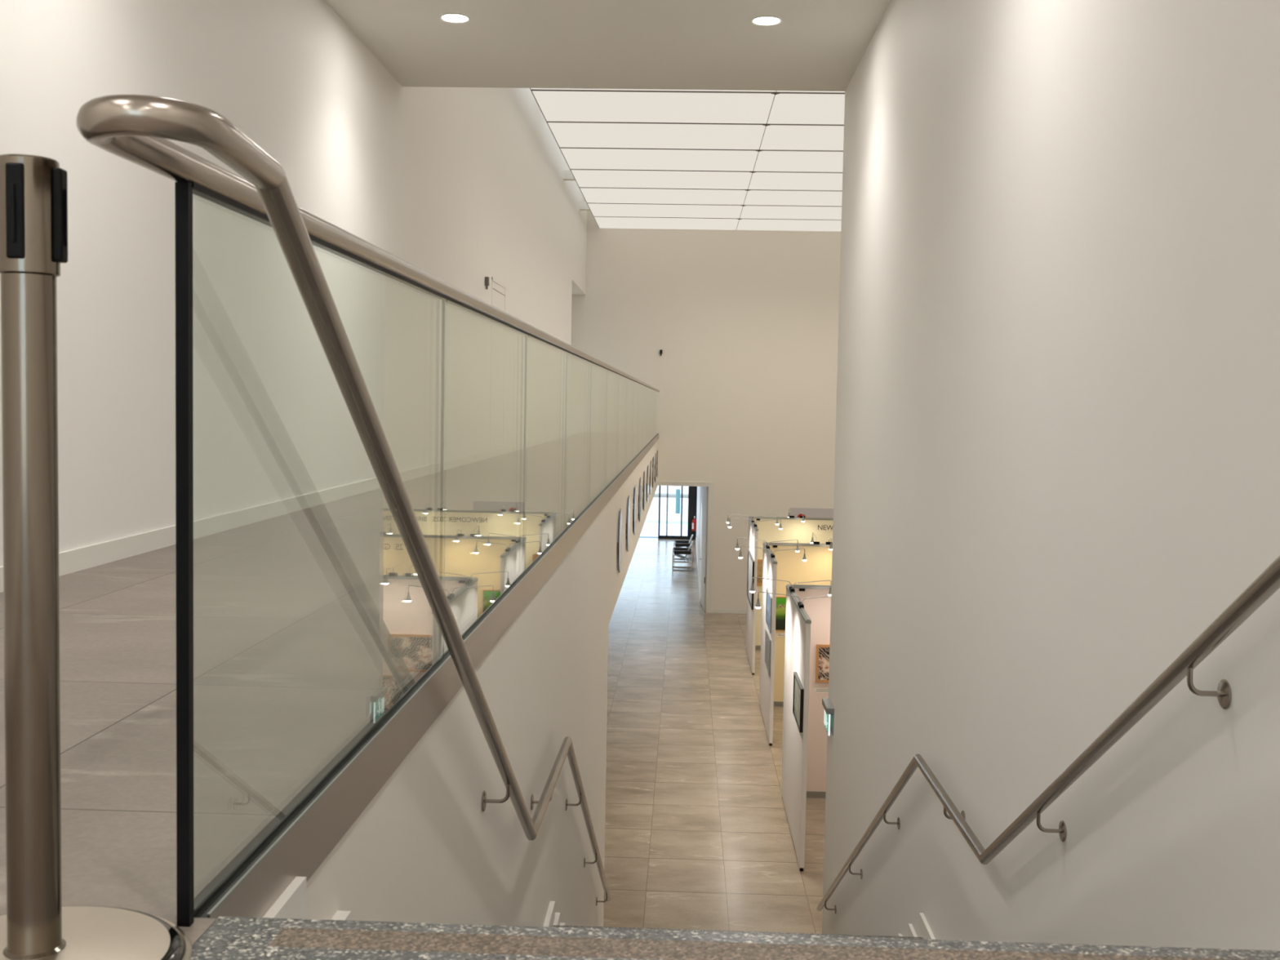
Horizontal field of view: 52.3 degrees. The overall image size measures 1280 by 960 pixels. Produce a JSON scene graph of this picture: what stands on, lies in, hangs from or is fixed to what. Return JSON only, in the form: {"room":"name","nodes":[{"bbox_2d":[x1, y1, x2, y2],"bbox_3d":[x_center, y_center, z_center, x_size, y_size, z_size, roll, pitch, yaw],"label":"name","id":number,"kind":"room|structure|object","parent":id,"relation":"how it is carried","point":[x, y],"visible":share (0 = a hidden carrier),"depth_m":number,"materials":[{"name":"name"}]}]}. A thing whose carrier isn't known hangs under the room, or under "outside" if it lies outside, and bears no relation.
{"room":"museum staircase","nodes":[
{"label":"museum staircase","id":0,"kind":"room"},
{"bbox_2d":[0,453,506,946],"bbox_3d":[-0.172,0.068,11.422,3.539,0.120,36.770,1,3,2],"label":"floor","id":1,"kind":"structure","parent":0,"point":[308,623],"depth_m":3.31,"materials":[{"name":"tile"}]},
{"bbox_2d":[0,154,191,959],"bbox_3d":[-0.708,0.107,1.515,0.352,0.948,0.352,1,3,2],"label":"barrier post","id":2,"kind":"object","parent":1,"relation":"on","point":[36,925],"visible":1,"depth_m":1.50,"materials":[{"name":"metal"}]},
{"bbox_2d":[75,94,659,927],"bbox_3d":[-0.059,0.919,15.629,0.157,4.288,28.446,1,3,2],"label":"glass balustrade","id":3,"kind":"object","parent":1,"relation":"on","point":[578,425],"visible":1,"depth_m":2.49,"materials":[{"name":"clear glass"}]},
{"bbox_2d":[190,915,1279,959],"bbox_3d":[0.344,0.625,1.535,1.807,0.051,0.295,1,3,2],"label":"stair","id":4,"kind":"structure","parent":1,"relation":"on","point":[228,938],"depth_m":1.64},
{"bbox_2d":[0,0,587,566],"bbox_3d":[-2.681,-3.131,11.324,1.600,6.383,36.770,1,3,2],"label":"wall","id":5,"kind":"structure","parent":0,"point":[464,186],"depth_m":7.19,"materials":[{"name":"paint"}]},
{"bbox_2d":[0,446,506,592],"bbox_3d":[-1.996,0.035,9.665,0.014,0.085,33.140,1,3,2],"label":"baseboard","id":6,"kind":"structure","parent":5,"relation":"attached to","point":[77,559],"depth_m":6.57,"materials":[{"name":"paint"}]},
{"bbox_2d":[484,276,488,289],"bbox_3d":[-1.752,-2.255,14.916,0.045,0.140,0.060,1,3,2],"label":"wall sensor","id":7,"kind":"object","parent":5,"relation":"attached to","point":[486,278],"visible":1,"depth_m":14.89,"materials":[{"name":"grey plastic"}]},
{"bbox_2d":[489,276,506,450],"bbox_3d":[-1.756,-1.369,16.060,0.016,2.143,1.160,1,3,2],"label":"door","id":8,"kind":"structure","parent":5,"relation":"in","point":[498,299],"depth_m":16.03,"materials":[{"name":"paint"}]},
{"bbox_2d":[563,169,590,210],"bbox_3d":[-1.142,-5.685,25.700,0.382,0.160,3.860,1,3,2],"label":"beam","id":9,"kind":"structure","parent":5,"relation":"attached to","point":[567,175],"depth_m":23.80,"materials":[{"name":"paint"}]},
{"bbox_2d":[306,439,658,926],"bbox_3d":[-1.274,2.143,11.582,2.011,4.072,36.770,1,3,2],"label":"wall","id":10,"kind":"structure","parent":0,"point":[424,849],"depth_m":4.93,"materials":[{"name":"paint"}]},
{"bbox_2d":[262,876,564,927],"bbox_3d":[-0.457,2.426,5.876,0.025,4.008,8.100,1,3,2],"label":"baseboard","id":11,"kind":"structure","parent":10,"relation":"attached to","point":[291,904],"depth_m":2.06,"materials":[{"name":"paint"}]},
{"bbox_2d":[617,508,622,573],"bbox_3d":[-0.195,0.580,12.450,0.022,0.615,0.615,1,3,2],"label":"picture","id":12,"kind":"object","parent":10,"relation":"attached to","point":[620,515],"visible":1,"depth_m":12.29,"materials":[{"name":"black metal"}]},
{"bbox_2d":[625,495,630,551],"bbox_3d":[-0.131,0.475,14.235,0.022,0.615,0.615,1,3,2],"label":"picture","id":13,"kind":"object","parent":10,"relation":"attached to","point":[628,507],"visible":1,"depth_m":14.07,"materials":[{"name":"black metal"}]},
{"bbox_2d":[632,484,636,535],"bbox_3d":[-0.068,0.371,16.021,0.022,0.615,0.615,1,3,2],"label":"picture","id":14,"kind":"object","parent":10,"relation":"attached to","point":[634,500],"visible":1,"depth_m":15.84,"materials":[{"name":"black metal"}]},
{"bbox_2d":[638,476,641,522],"bbox_3d":[-0.004,0.267,17.807,0.022,0.615,0.615,1,3,2],"label":"picture","id":15,"kind":"object","parent":10,"relation":"attached to","point":[640,481],"visible":1,"depth_m":17.64,"materials":[{"name":"black metal"}]},
{"bbox_2d":[642,470,645,511],"bbox_3d":[0.059,0.163,19.593,0.022,0.615,0.615,1,3,2],"label":"picture","id":16,"kind":"object","parent":10,"relation":"attached to","point":[644,473],"visible":1,"depth_m":19.41,"materials":[{"name":"black metal"}]},
{"bbox_2d":[646,465,648,502],"bbox_3d":[0.123,0.059,21.379,0.022,0.615,0.615,1,3,2],"label":"picture","id":17,"kind":"object","parent":10,"relation":"attached to","point":[647,468],"visible":1,"depth_m":21.20,"materials":[{"name":"black metal"}]},
{"bbox_2d":[648,460,651,494],"bbox_3d":[0.186,-0.045,23.165,0.022,0.615,0.615,1,3,2],"label":"picture","id":18,"kind":"object","parent":10,"relation":"attached to","point":[650,479],"visible":1,"depth_m":22.97,"materials":[{"name":"black metal"}]},
{"bbox_2d":[652,456,653,487],"bbox_3d":[0.250,-0.149,24.950,0.022,0.615,0.615,1,3,2],"label":"picture","id":19,"kind":"object","parent":10,"relation":"attached to","point":[653,456],"visible":0.99,"depth_m":24.75,"materials":[{"name":"black metal"}]},
{"bbox_2d":[654,453,656,482],"bbox_3d":[0.313,-0.254,26.736,0.022,0.615,0.615,1,3,2],"label":"picture","id":20,"kind":"object","parent":10,"relation":"attached to","point":[655,453],"visible":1,"depth_m":26.59,"materials":[{"name":"black metal"}]},
{"bbox_2d":[656,449,657,476],"bbox_3d":[0.377,-0.358,28.522,0.022,0.615,0.615,1,3,2],"label":"picture","id":21,"kind":"object","parent":10,"relation":"attached to","point":[657,450],"visible":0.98,"depth_m":28.31,"materials":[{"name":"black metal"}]},
{"bbox_2d":[552,924,923,938],"bbox_3d":[0.432,2.381,5.466,1.828,0.300,1.690,1,3,2],"label":"stair landing","id":22,"kind":"structure","parent":10,"relation":"attached to","point":[553,926],"depth_m":6.29,"materials":[{"name":"stone"}]},
{"bbox_2d":[324,0,891,91],"bbox_3d":[-0.450,-2.760,1.633,3.539,0.300,17.547,1,3,2],"label":"ceiling","id":23,"kind":"structure","parent":0,"point":[817,45],"depth_m":9.03,"materials":[{"name":"paint"}]},
{"bbox_2d":[440,13,470,22],"bbox_3d":[-1.212,-3.027,8.537,0.200,0.008,0.200,1,3,2],"label":"recessed light","id":24,"kind":"object","parent":23,"relation":"in","point":[448,17],"visible":1,"depth_m":8.54,"materials":[{"name":"white paint"}]},
{"bbox_2d":[442,14,467,22],"bbox_3d":[-1.212,-3.027,8.537,0.168,0.001,0.168,1,3,2],"label":"diffuser","id":25,"kind":"object","parent":24,"relation":"attached to","point":[448,18],"depth_m":8.54,"materials":[{"name":"white plastic"}]},
{"bbox_2d":[751,15,782,26],"bbox_3d":[0.823,-2.985,8.467,0.200,0.008,0.200,1,3,2],"label":"recessed light","id":26,"kind":"object","parent":23,"relation":"in","point":[766,20],"visible":1,"depth_m":8.46,"materials":[{"name":"white paint"}]},
{"bbox_2d":[754,17,779,24],"bbox_3d":[0.823,-2.985,8.467,0.168,0.001,0.168,1,3,2],"label":"diffuser","id":27,"kind":"object","parent":26,"relation":"attached to","point":[757,20],"depth_m":8.47,"materials":[{"name":"white plastic"}]},
{"bbox_2d":[675,488,680,513],"bbox_3d":[1.663,0.930,57.128,0.200,1.080,0.200,1,3,2],"label":"sign","id":28,"kind":"object","parent":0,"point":[677,491],"visible":1,"depth_m":57.05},
{"bbox_2d":[529,88,844,229],"bbox_3d":[3.390,-5.089,20.093,9.305,0.062,18.574,1,3,2],"label":"grid","id":29,"kind":"object","parent":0,"point":[531,90],"visible":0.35,"depth_m":20.18,"materials":[{"name":"grey metal"}]},
{"bbox_2d":[530,88,775,92],"bbox_3d":[0.132,-4.877,15.550,3.085,0.030,1.775,1,3,2],"label":"ceiling light panel","id":30,"kind":"object","parent":29,"relation":"attached to","point":[531,88],"visible":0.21,"depth_m":16.41,"materials":[{"name":"white plastic"}]},
{"bbox_2d":[532,90,774,124],"bbox_3d":[0.198,-4.986,17.411,3.085,0.030,1.775,1,3,2],"label":"ceiling light panel","id":31,"kind":"object","parent":29,"relation":"attached to","point":[555,106],"visible":1,"depth_m":17.34,"materials":[{"name":"white plastic"}]},
{"bbox_2d":[547,122,765,149],"bbox_3d":[0.264,-5.094,19.271,3.085,0.030,1.775,1,3,2],"label":"ceiling light panel","id":32,"kind":"object","parent":29,"relation":"attached to","point":[567,135],"visible":1,"depth_m":19.21,"materials":[{"name":"white plastic"}]},
{"bbox_2d":[560,148,758,171],"bbox_3d":[0.331,-5.203,21.132,3.085,0.030,1.775,1,3,2],"label":"ceiling light panel","id":33,"kind":"object","parent":29,"relation":"attached to","point":[576,158],"visible":1,"depth_m":21.07,"materials":[{"name":"white plastic"}]},
{"bbox_2d":[571,169,751,189],"bbox_3d":[0.397,-5.311,22.993,3.085,0.030,1.775,1,3,2],"label":"ceiling light panel","id":34,"kind":"object","parent":29,"relation":"attached to","point":[584,178],"visible":1,"depth_m":22.94,"materials":[{"name":"white plastic"}]},
{"bbox_2d":[579,187,746,204],"bbox_3d":[0.463,-5.420,24.854,3.085,0.030,1.775,1,3,2],"label":"ceiling light panel","id":35,"kind":"object","parent":29,"relation":"attached to","point":[592,195],"visible":1,"depth_m":24.81,"materials":[{"name":"white plastic"}]},
{"bbox_2d":[587,203,742,218],"bbox_3d":[0.529,-5.528,26.714,3.085,0.030,1.775,1,3,2],"label":"ceiling light panel","id":36,"kind":"object","parent":29,"relation":"attached to","point":[597,209],"visible":1,"depth_m":26.66,"materials":[{"name":"white plastic"}]},
{"bbox_2d":[594,217,738,230],"bbox_3d":[0.595,-5.637,28.575,3.085,0.030,1.775,1,3,2],"label":"ceiling light panel","id":37,"kind":"object","parent":29,"relation":"attached to","point":[602,222],"visible":1,"depth_m":28.54,"materials":[{"name":"white plastic"}]},
{"bbox_2d":[736,218,841,231],"bbox_3d":[3.688,-5.573,28.469,3.085,0.030,1.775,1,3,2],"label":"ceiling light panel","id":38,"kind":"object","parent":29,"relation":"attached to","point":[744,224],"visible":0.64,"depth_m":28.46,"materials":[{"name":"white plastic"}]},
{"bbox_2d":[739,205,841,219],"bbox_3d":[3.622,-5.465,26.608,3.085,0.030,1.775,1,3,2],"label":"ceiling light panel","id":39,"kind":"object","parent":29,"relation":"attached to","point":[748,211],"visible":0.64,"depth_m":26.60,"materials":[{"name":"white plastic"}]},
{"bbox_2d":[743,190,842,206],"bbox_3d":[3.555,-5.356,24.747,3.085,0.030,1.775,1,3,2],"label":"ceiling light panel","id":40,"kind":"object","parent":29,"relation":"attached to","point":[773,197],"visible":0.64,"depth_m":24.73,"materials":[{"name":"white plastic"}]},
{"bbox_2d":[748,172,842,190],"bbox_3d":[3.489,-5.247,22.887,3.085,0.030,1.775,1,3,2],"label":"ceiling light panel","id":41,"kind":"object","parent":29,"relation":"attached to","point":[759,180],"visible":0.57,"depth_m":22.89,"materials":[{"name":"white plastic"}]},
{"bbox_2d":[753,151,843,172],"bbox_3d":[3.423,-5.139,21.026,3.085,0.030,1.775,1,3,2],"label":"ceiling light panel","id":42,"kind":"object","parent":29,"relation":"attached to","point":[766,161],"visible":0.36,"depth_m":21.03,"materials":[{"name":"white plastic"}]},
{"bbox_2d":[760,124,844,151],"bbox_3d":[3.357,-5.030,19.165,3.085,0.030,1.775,1,3,2],"label":"ceiling light panel","id":43,"kind":"object","parent":29,"relation":"attached to","point":[775,137],"visible":0.36,"depth_m":19.17,"materials":[{"name":"white plastic"}]},
{"bbox_2d":[767,93,844,124],"bbox_3d":[3.291,-4.922,17.305,3.085,0.030,1.775,1,3,2],"label":"ceiling light panel","id":44,"kind":"object","parent":29,"relation":"attached to","point":[786,108],"visible":0.36,"depth_m":17.32,"materials":[{"name":"white plastic"}]},
{"bbox_2d":[776,90,844,92],"bbox_3d":[3.224,-4.813,15.444,3.085,0.030,1.775,1,3,2],"label":"ceiling light panel","id":45,"kind":"object","parent":29,"relation":"attached to","point":[776,91],"visible":0.07,"depth_m":16.33,"materials":[{"name":"white plastic"}]},
{"bbox_2d":[688,486,697,539],"bbox_3d":[1.886,0.614,46.076,0.290,2.980,0.200,1,3,2],"label":"wall","id":46,"kind":"structure","parent":0,"point":[693,490],"depth_m":46.00,"materials":[{"name":"black metal"}]},
{"bbox_2d":[657,485,689,539],"bbox_3d":[0.217,0.580,46.133,3.090,2.980,0.080,1,3,2],"label":"door","id":47,"kind":"structure","parent":46,"relation":"in","point":[683,537],"depth_m":46.11,"materials":[{"name":"black metal"}]},
{"bbox_2d":[690,515,696,531],"bbox_3d":[1.899,1.539,45.935,0.207,0.530,0.188,1,3,2],"label":"fire extinguisher","id":48,"kind":"object","parent":46,"relation":"attached to","point":[693,527],"visible":0.98,"depth_m":45.86,"materials":[{"name":"red paint"}]},
{"bbox_2d":[696,486,702,591],"bbox_3d":[1.987,1.087,38.091,0.520,3.180,15.780,1,3,2],"label":"wall","id":49,"kind":"structure","parent":0,"point":[700,489],"depth_m":35.88,"materials":[{"name":"white paint"}]},
{"bbox_2d":[695,537,700,603],"bbox_3d":[1.710,2.496,38.659,0.014,0.090,14.630,1,3,2],"label":"baseboard","id":50,"kind":"structure","parent":49,"relation":"attached to","point":[695,537],"depth_m":36.35,"materials":[{"name":"paint"}]},
{"bbox_2d":[571,210,840,609],"bbox_3d":[1.603,-2.091,29.836,13.732,10.480,0.350,1,3,2],"label":"wall","id":51,"kind":"structure","parent":0,"point":[744,323],"depth_m":29.62,"materials":[{"name":"paint"}]},
{"bbox_2d":[657,481,714,613],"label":"door frame","id":52,"kind":"structure","parent":51,"relation":"in","point":[706,558],"depth_m":29.91,"materials":[{"name":"paint"}]},
{"bbox_2d":[711,608,746,613],"bbox_3d":[5.002,3.080,29.834,6.725,0.085,0.014,1,3,2],"label":"baseboard","id":53,"kind":"structure","parent":51,"relation":"attached to","point":[713,611],"depth_m":29.93,"materials":[{"name":"paint"}]},
{"bbox_2d":[790,507,833,518],"bbox_3d":[4.009,1.211,29.742,1.180,1.130,0.019,1,3,2],"label":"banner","id":54,"kind":"object","parent":51,"relation":"attached to","point":[796,512],"visible":0.03,"depth_m":29.71,"materials":[{"name":"beige paint"}]},
{"bbox_2d":[603,537,825,933],"bbox_3d":[1.417,3.285,27.655,13.732,0.200,37.300,1,3,2],"label":"floor","id":55,"kind":"structure","parent":0,"point":[698,836],"depth_m":16.60,"materials":[{"name":"tile"}]},
{"bbox_2d":[671,541,693,570],"bbox_3d":[1.233,2.177,37.771,0.585,0.812,0.790,1,3,2],"label":"armchair","id":56,"kind":"object","parent":55,"relation":"on","point":[677,552],"visible":1,"depth_m":37.49,"materials":[{"name":"silver metal"}]},
{"bbox_2d":[673,534,693,562],"bbox_3d":[1.324,2.062,39.765,0.585,0.812,0.790,1,3,2],"label":"armchair","id":57,"kind":"object","parent":55,"relation":"on","point":[677,544],"visible":0.63,"depth_m":39.42,"materials":[{"name":"black leather"}]},
{"bbox_2d":[745,515,758,675],"bbox_3d":[2.079,2.086,24.284,0.058,2.615,2.480,1,3,2],"label":"wall","id":58,"kind":"structure","parent":55,"relation":"on","point":[753,531],"depth_m":23.41,"materials":[{"name":"paint"}]},
{"bbox_2d":[726,513,753,523],"bbox_3d":[1.876,0.722,24.382,0.517,0.192,0.100,1,3,2],"label":"spotlight","id":59,"kind":"object","parent":58,"relation":"attached to","point":[727,521],"visible":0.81,"depth_m":24.38,"materials":[{"name":"silver metal"}]},
{"bbox_2d":[728,517,755,528],"bbox_3d":[1.844,0.774,23.484,0.517,0.192,0.100,1,3,2],"label":"spotlight","id":60,"kind":"object","parent":58,"relation":"attached to","point":[729,525],"visible":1,"depth_m":23.48,"materials":[{"name":"silver metal"}]},
{"bbox_2d":[746,551,754,609],"bbox_3d":[2.032,1.823,23.930,0.032,0.860,1.720,1,3,2],"label":"framed picture","id":61,"kind":"object","parent":58,"relation":"attached to","point":[750,560],"visible":0.94,"depth_m":23.87,"materials":[{"name":"black metal"}]},
{"bbox_2d":[747,554,752,605],"bbox_3d":[2.038,1.823,23.929,0.020,0.810,1.670,1,3,2],"label":"print","id":62,"kind":"object","parent":61,"relation":"attached to","point":[749,556],"depth_m":24.00},
{"bbox_2d":[751,515,778,524],"bbox_3d":[2.335,0.739,24.236,0.506,0.192,0.100,1,3,2],"label":"spotlight","id":63,"kind":"object","parent":58,"relation":"attached to","point":[776,522],"visible":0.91,"depth_m":24.22,"materials":[{"name":"silver metal"}]},
{"bbox_2d":[754,519,782,529],"bbox_3d":[2.303,0.792,23.339,0.506,0.192,0.100,1,3,2],"label":"spotlight","id":64,"kind":"object","parent":58,"relation":"attached to","point":[755,525],"visible":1,"depth_m":23.32,"materials":[{"name":"silver metal"}]},
{"bbox_2d":[759,542,777,745],"bbox_3d":[1.909,2.365,19.490,0.058,2.615,2.490,1,3,2],"label":"wall","id":65,"kind":"structure","parent":55,"relation":"on","point":[769,564],"depth_m":18.99,"materials":[{"name":"paint"}]},
{"bbox_2d":[735,537,768,550],"bbox_3d":[1.718,0.981,19.942,0.517,0.192,0.100,1,3,2],"label":"spotlight","id":66,"kind":"object","parent":65,"relation":"attached to","point":[737,548],"visible":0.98,"depth_m":19.94,"materials":[{"name":"silver metal"}]},
{"bbox_2d":[737,546,774,559],"bbox_3d":[1.677,1.048,18.795,0.517,0.192,0.100,1,3,2],"label":"spotlight","id":67,"kind":"object","parent":65,"relation":"attached to","point":[740,557],"visible":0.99,"depth_m":18.79,"materials":[{"name":"silver metal"}]},
{"bbox_2d":[764,628,771,675],"bbox_3d":[1.849,2.481,18.832,0.020,0.500,0.980,1,3,2],"label":"framed picture","id":68,"kind":"object","parent":65,"relation":"attached to","point":[767,640],"visible":1,"depth_m":18.78,"materials":[{"name":"metal"}]},
{"bbox_2d":[765,631,769,671],"bbox_3d":[1.853,2.481,18.832,0.012,0.476,0.956,1,3,2],"label":"print","id":69,"kind":"object","parent":68,"relation":"attached to","point":[767,637],"depth_m":18.81},
{"bbox_2d":[765,588,772,633],"bbox_3d":[1.860,1.882,18.797,0.020,0.500,0.980,1,3,2],"label":"framed picture","id":70,"kind":"object","parent":65,"relation":"attached to","point":[769,599],"visible":0.99,"depth_m":18.71,"materials":[{"name":"metal"}]},
{"bbox_2d":[766,591,770,629],"bbox_3d":[1.864,1.882,18.797,0.012,0.476,0.956,1,3,2],"label":"print","id":71,"kind":"object","parent":70,"relation":"attached to","point":[768,595],"depth_m":18.82},
{"bbox_2d":[766,539,799,552],"bbox_3d":[2.177,0.998,19.797,0.506,0.192,0.100,1,3,2],"label":"spotlight","id":72,"kind":"object","parent":65,"relation":"attached to","point":[768,546],"visible":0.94,"depth_m":19.78,"materials":[{"name":"silver metal"}]},
{"bbox_2d":[771,547,806,561],"bbox_3d":[2.136,1.065,18.649,0.506,0.192,0.100,1,3,2],"label":"spotlight","id":73,"kind":"object","parent":65,"relation":"attached to","point":[804,559],"visible":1,"depth_m":18.63,"materials":[{"name":"silver metal"}]},
{"bbox_2d":[751,516,833,649],"bbox_3d":[4.689,2.069,25.395,5.088,2.615,0.084,1,3,2],"label":"wall","id":74,"kind":"structure","parent":55,"relation":"on","point":[793,528],"depth_m":25.38,"materials":[{"name":"paint"}]},
{"bbox_2d":[756,559,762,586],"bbox_3d":[2.360,1.810,25.435,0.355,0.520,0.032,1,3,2],"label":"framed picture","id":75,"kind":"object","parent":74,"relation":"attached to","point":[759,573],"visible":0.17,"depth_m":25.43,"materials":[{"name":"brown wood"}]},
{"bbox_2d":[799,512,804,522],"bbox_3d":[3.150,0.701,25.148,0.104,0.192,0.518,1,3,2],"label":"spotlight","id":76,"kind":"object","parent":74,"relation":"attached to","point":[802,516],"visible":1,"depth_m":25.36,"materials":[{"name":"silver metal"}]},
{"bbox_2d":[781,584,811,871],"bbox_3d":[1.736,2.649,14.621,0.058,2.615,2.610,1,3,2],"label":"wall","id":77,"kind":"structure","parent":55,"relation":"on","point":[797,622],"depth_m":14.18,"materials":[{"name":"paint"}]},
{"bbox_2d":[749,577,792,592],"bbox_3d":[1.557,1.246,15.403,0.517,0.192,0.100,1,3,2],"label":"spotlight","id":78,"kind":"object","parent":77,"relation":"attached to","point":[752,590],"visible":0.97,"depth_m":15.40,"materials":[{"name":"silver metal"}]},
{"bbox_2d":[755,591,803,608],"bbox_3d":[1.514,1.316,14.206,0.517,0.192,0.100,1,3,2],"label":"spotlight","id":79,"kind":"object","parent":77,"relation":"attached to","point":[757,606],"visible":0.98,"depth_m":14.20,"materials":[{"name":"silver metal"}]},
{"bbox_2d":[792,671,804,732],"bbox_3d":[1.672,2.340,13.774,0.032,0.450,0.870,1,3,2],"label":"framed picture","id":80,"kind":"object","parent":77,"relation":"attached to","point":[798,691],"visible":1,"depth_m":13.70,"materials":[{"name":"black metal"}]},
{"bbox_2d":[794,678,800,725],"bbox_3d":[1.678,2.340,13.774,0.020,0.406,0.826,1,3,2],"label":"print","id":81,"kind":"object","parent":80,"relation":"attached to","point":[797,681],"depth_m":13.76},
{"bbox_2d":[790,580,831,595],"bbox_3d":[2.015,1.263,15.257,0.506,0.192,0.100,1,3,2],"label":"spotlight","id":82,"kind":"object","parent":77,"relation":"attached to","point":[792,589],"visible":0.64,"depth_m":15.24,"materials":[{"name":"silver metal"}]},
{"bbox_2d":[798,595,831,608],"bbox_3d":[1.973,1.333,14.060,0.506,0.192,0.100,1,3,2],"label":"spotlight","id":83,"kind":"object","parent":77,"relation":"attached to","point":[801,605],"visible":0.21,"depth_m":14.05,"materials":[{"name":"silver metal"}]},
{"bbox_2d":[766,542,832,706],"bbox_3d":[4.519,2.348,20.606,5.088,2.615,0.084,1,3,2],"label":"wall","id":84,"kind":"structure","parent":55,"relation":"on","point":[791,567],"depth_m":20.61,"materials":[{"name":"paint"}]},
{"bbox_2d":[775,596,786,631],"bbox_3d":[2.367,2.123,20.642,0.460,0.540,0.032,1,3,2],"label":"framed picture","id":85,"kind":"object","parent":84,"relation":"attached to","point":[780,611],"visible":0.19,"depth_m":20.64,"materials":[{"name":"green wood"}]},
{"bbox_2d":[777,604,784,608],"bbox_3d":[2.239,2.003,20.634,0.110,0.055,0.002,1,3,2],"label":"picture","id":86,"kind":"object","parent":85,"relation":"attached to","point":[779,606],"depth_m":20.63},
{"bbox_2d":[776,632,785,636],"bbox_3d":[2.241,2.459,20.679,0.150,0.060,0.004,1,3,2],"label":"card","id":87,"kind":"object","parent":84,"relation":"attached to","point":[778,634],"visible":0.88,"depth_m":20.68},
{"bbox_2d":[810,532,819,544],"bbox_3d":[2.795,0.950,20.814,0.104,0.192,0.478,1,3,2],"label":"spotlight","id":88,"kind":"object","parent":84,"relation":"attached to","point":[812,541],"visible":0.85,"depth_m":20.66,"materials":[{"name":"silver metal"}]},
{"bbox_2d":[826,537,832,550],"bbox_3d":[2.979,0.980,20.359,0.104,0.192,0.518,1,3,2],"label":"spotlight","id":89,"kind":"object","parent":84,"relation":"attached to","point":[828,542],"visible":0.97,"depth_m":20.13,"materials":[{"name":"silver metal"}]},
{"bbox_2d":[791,584,831,798],"bbox_3d":[4.348,2.628,15.797,5.088,2.615,0.084,1,3,2],"label":"wall","id":90,"kind":"structure","parent":55,"relation":"on","point":[818,609],"depth_m":15.86,"materials":[{"name":"paint"}]},
{"bbox_2d":[814,688,828,693],"bbox_3d":[2.253,2.561,15.854,0.260,0.055,0.004,1,3,2],"label":"card","id":91,"kind":"object","parent":90,"relation":"attached to","point":[816,690],"visible":0.64,"depth_m":15.85,"materials":[{"name":"beige paper"}]},
{"bbox_2d":[815,644,830,682],"bbox_3d":[2.476,2.234,15.813,0.675,0.460,0.032,1,3,2],"label":"framed picture","id":92,"kind":"object","parent":90,"relation":"attached to","point":[822,665],"visible":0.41,"depth_m":15.81,"materials":[{"name":"brown wood"}]},
{"bbox_2d":[817,647,829,679],"bbox_3d":[2.477,2.234,15.819,0.615,0.400,0.020,1,3,2],"label":"print","id":93,"kind":"object","parent":92,"relation":"attached to","point":[823,652],"depth_m":15.81},
{"bbox_2d":[822,0,1279,951],"bbox_3d":[1.400,0.963,1.786,0.300,7.680,17.550,1,3,2],"label":"wall","id":94,"kind":"structure","parent":0,"point":[1057,438],"depth_m":4.19,"materials":[{"name":"paint"}]},
{"bbox_2d":[822,697,834,735],"bbox_3d":[1.496,1.886,10.376,0.060,0.220,0.350,1,3,2],"label":"exit sign","id":95,"kind":"object","parent":94,"relation":"attached to","point":[828,717],"visible":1,"depth_m":10.28,"materials":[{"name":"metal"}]},
{"bbox_2d":[828,714,830,735],"bbox_3d":[1.484,1.920,10.210,0.012,0.170,0.005,1,3,2],"label":"light","id":96,"kind":"object","parent":95,"relation":"attached to","point":[828,714],"depth_m":10.21,"materials":[{"name":"white"}]},
{"bbox_2d":[897,912,935,939],"bbox_3d":[1.348,2.463,5.814,0.017,4.008,8.100,1,3,2],"label":"baseboard","id":97,"kind":"structure","parent":94,"relation":"attached to","point":[926,931],"depth_m":6.29,"materials":[{"name":"paint"}]},
{"bbox_2d":[816,555,1279,914],"bbox_3d":[1.320,1.342,5.531,0.101,4.636,9.196,1,3,2],"label":"stair handrail","id":98,"kind":"object","parent":94,"relation":"attached to","point":[1268,582],"visible":1,"depth_m":3.38,"materials":[{"name":"metal"}]},
{"label":"outside","id":99,"kind":"structure","parent":0,"visible":0},
{"bbox_2d":[640,485,688,537],"bbox_3d":[3.041,-0.207,88.386,60.000,0.280,83.400,1,3,2],"label":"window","id":100,"kind":"structure","parent":99,"point":[650,528],"depth_m":55.44,"materials":[{"name":"glass"}]},
{"bbox_2d":[639,536,657,537],"bbox_3d":[1.553,2.224,46.532,60.000,0.300,0.500,1,3,2],"label":"kerb","id":101,"kind":"object","parent":100,"relation":"on","point":[639,536],"visible":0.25,"depth_m":46.53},
{"bbox_2d":[653,493,688,497],"bbox_3d":[2.291,0.820,67.172,60.000,0.140,1.100,1,3,2],"label":"kerb","id":102,"kind":"object","parent":100,"relation":"on","point":[656,495],"visible":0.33,"depth_m":66.66,"materials":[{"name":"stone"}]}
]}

